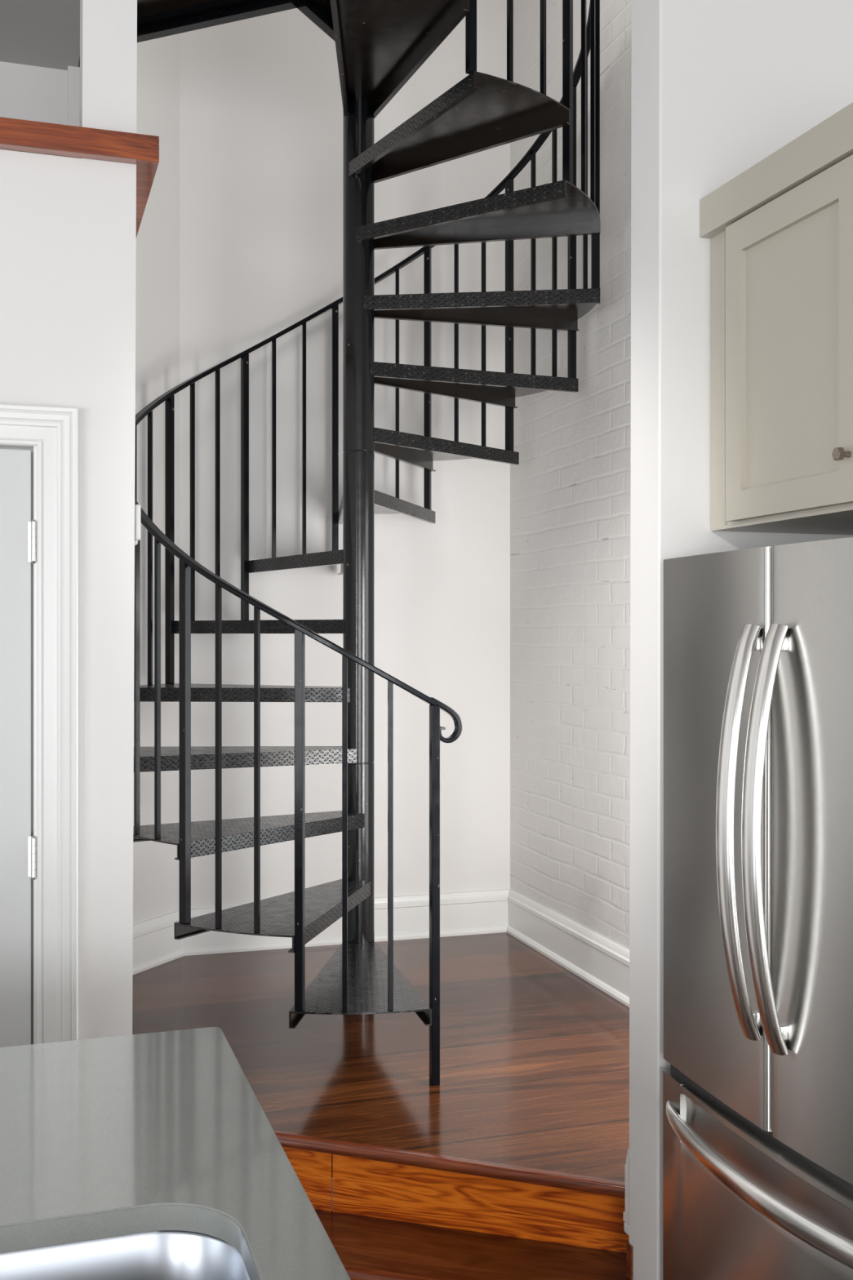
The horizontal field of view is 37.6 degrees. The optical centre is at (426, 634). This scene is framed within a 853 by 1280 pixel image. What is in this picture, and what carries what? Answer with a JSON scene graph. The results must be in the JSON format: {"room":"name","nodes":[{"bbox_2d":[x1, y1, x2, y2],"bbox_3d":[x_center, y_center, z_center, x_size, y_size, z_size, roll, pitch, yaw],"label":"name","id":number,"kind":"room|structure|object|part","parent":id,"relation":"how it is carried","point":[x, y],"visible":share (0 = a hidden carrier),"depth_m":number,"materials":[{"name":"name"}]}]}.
{"room":"kitchen","nodes":[
{"label":"kitchen","id":0,"kind":"room"},
{"bbox_2d":[0,0,79,70],"bbox_3d":[-2.532,-1.703,2.707,3.468,0.112,1.080,0,0,-18],"label":"ceiling","id":1,"kind":"structure","parent":0,"point":[46,33],"depth_m":3.43,"materials":[{"name":"paint"}]},
{"bbox_2d":[0,53,79,126],"bbox_3d":[-2.676,-1.370,3.159,3.475,0.778,0.132,0,0,-18],"label":"wall","id":2,"kind":"structure","parent":0,"point":[27,92],"depth_m":3.63,"materials":[{"name":"white paint"}]},
{"bbox_2d":[0,0,137,1039],"bbox_3d":[-2.563,-0.979,2.947,3.559,5.060,1.575,0,0,-18],"label":"wall","id":3,"kind":"structure","parent":0,"point":[68,225],"depth_m":2.72,"materials":[{"name":"white paint"}]},
{"bbox_2d":[0,403,78,1047],"bbox_3d":[-1.229,0.532,2.601,0.968,2.038,0.151,0,0,-18],"label":"door","id":4,"kind":"structure","parent":3,"relation":"in","point":[39,443],"depth_m":2.68,"materials":[{"name":"grey paint"}]},
{"bbox_2d":[0,116,159,235],"bbox_3d":[-2.466,-1.060,2.916,3.464,0.056,1.524,0,0,-18],"label":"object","id":5,"kind":"structure","parent":3,"relation":"attached to","point":[141,150],"depth_m":2.69,"materials":[{"name":"orange wood"}]},
{"bbox_2d":[134,504,140,545],"bbox_3d":[-0.644,-0.243,2.783,0.013,0.088,0.048,0,0,-18],"label":"thermostat","id":6,"kind":"object","parent":3,"relation":"attached to","point":[137,507],"visible":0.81,"depth_m":2.76,"materials":[{"name":"white plastic"}]},
{"bbox_2d":[133,33,179,924],"bbox_3d":[-1.093,-1.109,4.479,0.148,4.800,0.566,0,0,27],"label":"wall","id":7,"kind":"structure","parent":0,"point":[155,867],"depth_m":4.54,"materials":[{"name":"white paint"}]},
{"bbox_2d":[132,888,629,1007],"bbox_3d":[-0.093,1.108,3.720,1.648,0.166,2.312,0,0,-18],"label":"baseboard","id":8,"kind":"structure","parent":7,"relation":"attached to","point":[603,963],"depth_m":4.71,"materials":[{"name":"white paint"}]},
{"bbox_2d":[179,0,510,908],"bbox_3d":[-0.271,-1.109,4.932,1.550,4.800,0.156,0,0,-18],"label":"wall","id":9,"kind":"structure","parent":0,"point":[261,104],"depth_m":4.82,"materials":[{"name":"white paint"}]},
{"bbox_2d":[132,932,629,1182],"bbox_3d":[-0.109,1.241,3.746,1.780,0.100,2.370,0,0,-18],"label":"floor","id":10,"kind":"structure","parent":0,"point":[535,1055],"depth_m":3.59,"materials":[{"name":"brown wood"}]},
{"bbox_2d":[133,0,600,1085],"bbox_3d":[-0.194,-0.760,3.898,1.586,3.901,1.823,0,0,-18],"label":"spiral staircase","id":11,"kind":"structure","parent":10,"relation":"on","point":[380,45],"depth_m":3.86,"materials":[{"name":"black metal"}]},
{"bbox_3d":[-0.897,-0.334,4.374,0.024,1.010,0.024,0,0,27],"label":"newel post","id":12,"kind":"part","parent":11,"relation":"part of","materials":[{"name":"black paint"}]},
{"bbox_3d":[-0.659,0.290,3.418,0.024,0.994,0.024,0,0,36],"label":"newel post","id":13,"kind":"part","parent":11,"relation":"part of","materials":[{"name":"black metal"}]},
{"bbox_3d":[-0.461,-1.911,3.504,0.790,0.006,1.240,0,0,-18],"label":"landing plate","id":14,"kind":"part","parent":11,"relation":"part of","materials":[{"name":"black metal"}]},
{"bbox_3d":[-0.674,-0.545,4.642,0.024,0.993,0.024,0,0,-37],"label":"newel post","id":15,"kind":"part","parent":11,"relation":"part of","materials":[{"name":"black metal"}]},
{"bbox_3d":[-0.333,0.485,3.285,0.024,1.001,0.024,0,0,9],"label":"newel post","id":16,"kind":"part","parent":11,"relation":"part of","materials":[{"name":"black metal"}]},
{"bbox_3d":[-0.349,-0.767,4.783,0.024,0.986,0.024,0,0,-10],"label":"newel post","id":17,"kind":"part","parent":11,"relation":"part of","materials":[{"name":"black metal"}]},
{"bbox_3d":[-0.219,-1.260,4.035,1.547,2.900,1.547,0,0,-18],"label":"handrail","id":18,"kind":"part","parent":11,"relation":"part of","materials":[{"name":"black metal"}]},
{"bbox_3d":[0.004,-0.969,4.760,0.024,1.001,0.024,0,0,17],"label":"newel post","id":19,"kind":"part","parent":11,"relation":"part of","materials":[{"name":"black metal"}]},
{"bbox_3d":[0.021,0.688,3.316,0.024,1.005,0.024,0,0,-18],"label":"newel post","id":20,"kind":"part","parent":11,"relation":"part of","materials":[{"name":"black metal"}]},
{"bbox_3d":[0.120,-2.000,3.356,0.024,0.987,0.024,0,0,-26],"label":"newel post","id":21,"kind":"part","parent":11,"relation":"part of","materials":[{"name":"black metal"}]},
{"bbox_3d":[0.304,-1.167,4.585,0.024,1.002,0.024,0,0,44],"label":"newel post","id":22,"kind":"part","parent":11,"relation":"part of","materials":[{"name":"black metal"}]},
{"bbox_3d":[0.407,-1.792,3.607,0.024,0.990,0.024,0,0,34],"label":"newel post","id":23,"kind":"part","parent":11,"relation":"part of","materials":[{"name":"black metal"}]},
{"bbox_3d":[0.498,-1.373,4.284,0.024,1.000,0.024,0,0,-19],"label":"newel post","id":24,"kind":"part","parent":11,"relation":"part of","materials":[{"name":"black metal"}]},
{"bbox_3d":[0.532,-1.580,3.926,0.024,0.999,0.024,0,0,8],"label":"newel post","id":25,"kind":"part","parent":11,"relation":"part of","materials":[{"name":"black metal"}]},
{"bbox_2d":[510,0,631,950],"bbox_3d":[0.768,-1.109,3.986,0.160,4.800,2.287,0,0,-18],"label":"brick wall","id":26,"kind":"structure","parent":0,"point":[571,483],"depth_m":4.47,"materials":[{"name":"white brick"}]},
{"bbox_2d":[629,0,852,1279],"bbox_3d":[0.836,-0.104,2.738,0.810,3.310,0.129,0,0,-18],"label":"wall partition","id":27,"kind":"structure","parent":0,"point":[718,87],"depth_m":2.59,"materials":[{"name":"white paint"}]},
{"bbox_2d":[623,1147,629,1235],"bbox_3d":[0.456,1.192,2.696,0.058,0.189,0.028,0,0,-18],"label":"baseboard","id":28,"kind":"structure","parent":27,"relation":"attached to","point":[626,1214],"depth_m":2.68,"materials":[{"name":"white paint"}]},
{"bbox_2d":[626,1241,633,1279],"bbox_3d":[0.434,1.332,2.663,0.007,0.073,0.022,0,0,-18],"label":"trim","id":29,"kind":"structure","parent":27,"relation":"attached to","point":[629,1247],"depth_m":2.66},
{"bbox_2d":[700,102,852,535],"bbox_3d":[0.991,-0.555,2.226,0.632,0.682,0.936,0,0,-18],"label":"upper cabinet","id":30,"kind":"object","parent":27,"relation":"attached to","point":[780,230],"visible":1,"depth_m":2.32,"materials":[{"name":"beige paint"}]},
{"bbox_3d":[0.732,-0.547,2.152,0.004,0.665,0.916,0,0,-18],"label":"frame","id":31,"kind":"part","parent":30,"relation":"part of","materials":[{"name":"beige paint"}]},
{"bbox_3d":[0.676,-0.517,2.307,0.005,0.470,0.307,0,0,-18],"label":"panel","id":32,"kind":"part","parent":30,"relation":"part of","materials":[{"name":"beige paint"}]},
{"bbox_3d":[0.706,-0.306,2.124,0.028,0.020,0.024,0,0,-18],"label":"knob","id":33,"kind":"part","parent":30,"relation":"part of","materials":[{"name":"silver metal"}]},
{"bbox_3d":[-0.151,1.591,-1.549,5.350,0.080,9.350,0,0,-18],"label":"floor","id":34,"kind":"structure","parent":0,"visible":0},
{"bbox_2d":[314,1208,630,1279],"bbox_3d":[-0.121,1.460,2.809,1.425,0.180,0.275,0,0,17],"label":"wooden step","id":35,"kind":"structure","parent":34,"relation":"on","point":[367,1247],"depth_m":2.76,"materials":[{"name":"red wood"}]},
{"bbox_2d":[274,1130,629,1253],"bbox_3d":[-0.116,1.280,2.910,1.381,0.181,0.105,0,0,17],"label":"wooden step","id":36,"kind":"structure","parent":35,"relation":"on","point":[370,1180],"depth_m":2.87,"materials":[{"name":"orange wood"}]},
{"bbox_2d":[662,537,852,1279],"bbox_3d":[0.886,0.700,2.241,0.783,1.702,0.800,0,0,-18],"label":"refrigerator","id":37,"kind":"object","parent":34,"relation":"on","point":[757,1086],"visible":1,"depth_m":2.13,"materials":[{"name":"grey metal"}]},
{"bbox_3d":[0.557,0.351,2.346,0.073,1.005,0.396,0,0,-18],"label":"door","id":38,"kind":"part","parent":37,"relation":"part of","materials":[{"name":"silver metal"}]},
{"bbox_3d":[0.541,0.341,2.164,0.079,0.718,0.049,0,0,-18],"label":"handle","id":39,"kind":"part","parent":37,"relation":"part of","materials":[{"name":"silver metal"}]},
{"bbox_3d":[0.626,1.177,2.156,0.087,0.597,0.802,0,0,-20],"label":"freezer drawer","id":40,"kind":"part","parent":37,"relation":"part of","materials":[{"name":"silver metal"}]},
{"bbox_3d":[0.576,0.945,2.139,0.087,0.041,0.752,0,0,-19],"label":"handle","id":41,"kind":"part","parent":37,"relation":"part of","materials":[{"name":"silver metal"}]},
{"bbox_3d":[0.566,0.341,2.088,0.079,0.718,0.049,0,0,-18],"label":"handle","id":42,"kind":"part","parent":37,"relation":"part of","materials":[{"name":"silver metal"}]},
{"bbox_3d":[0.682,0.351,1.963,0.073,1.005,0.398,0,0,-18],"label":"door","id":43,"kind":"part","parent":37,"relation":"part of","materials":[{"name":"silver metal"}]},
{"bbox_3d":[-1.050,1.111,1.098,1.886,0.880,0.700,0,0,-18],"label":"kitchen island","id":44,"kind":"object","parent":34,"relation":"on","visible":0},
{"bbox_2d":[0,1026,351,1279],"bbox_3d":[-1.104,0.656,1.230,1.966,0.030,1.085,0,0,-18],"label":"island countertop","id":45,"kind":"structure","parent":44,"relation":"on","point":[117,1135],"depth_m":1.54,"materials":[{"name":"grey stone"}]},
{"bbox_2d":[0,1230,249,1279],"bbox_3d":[-0.507,0.776,1.117,0.770,0.210,0.470,0,0,-18],"label":"sink","id":46,"kind":"object","parent":45,"relation":"in","point":[162,1255],"visible":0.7,"depth_m":1.40,"materials":[{"name":"grey metal"}]}
]}

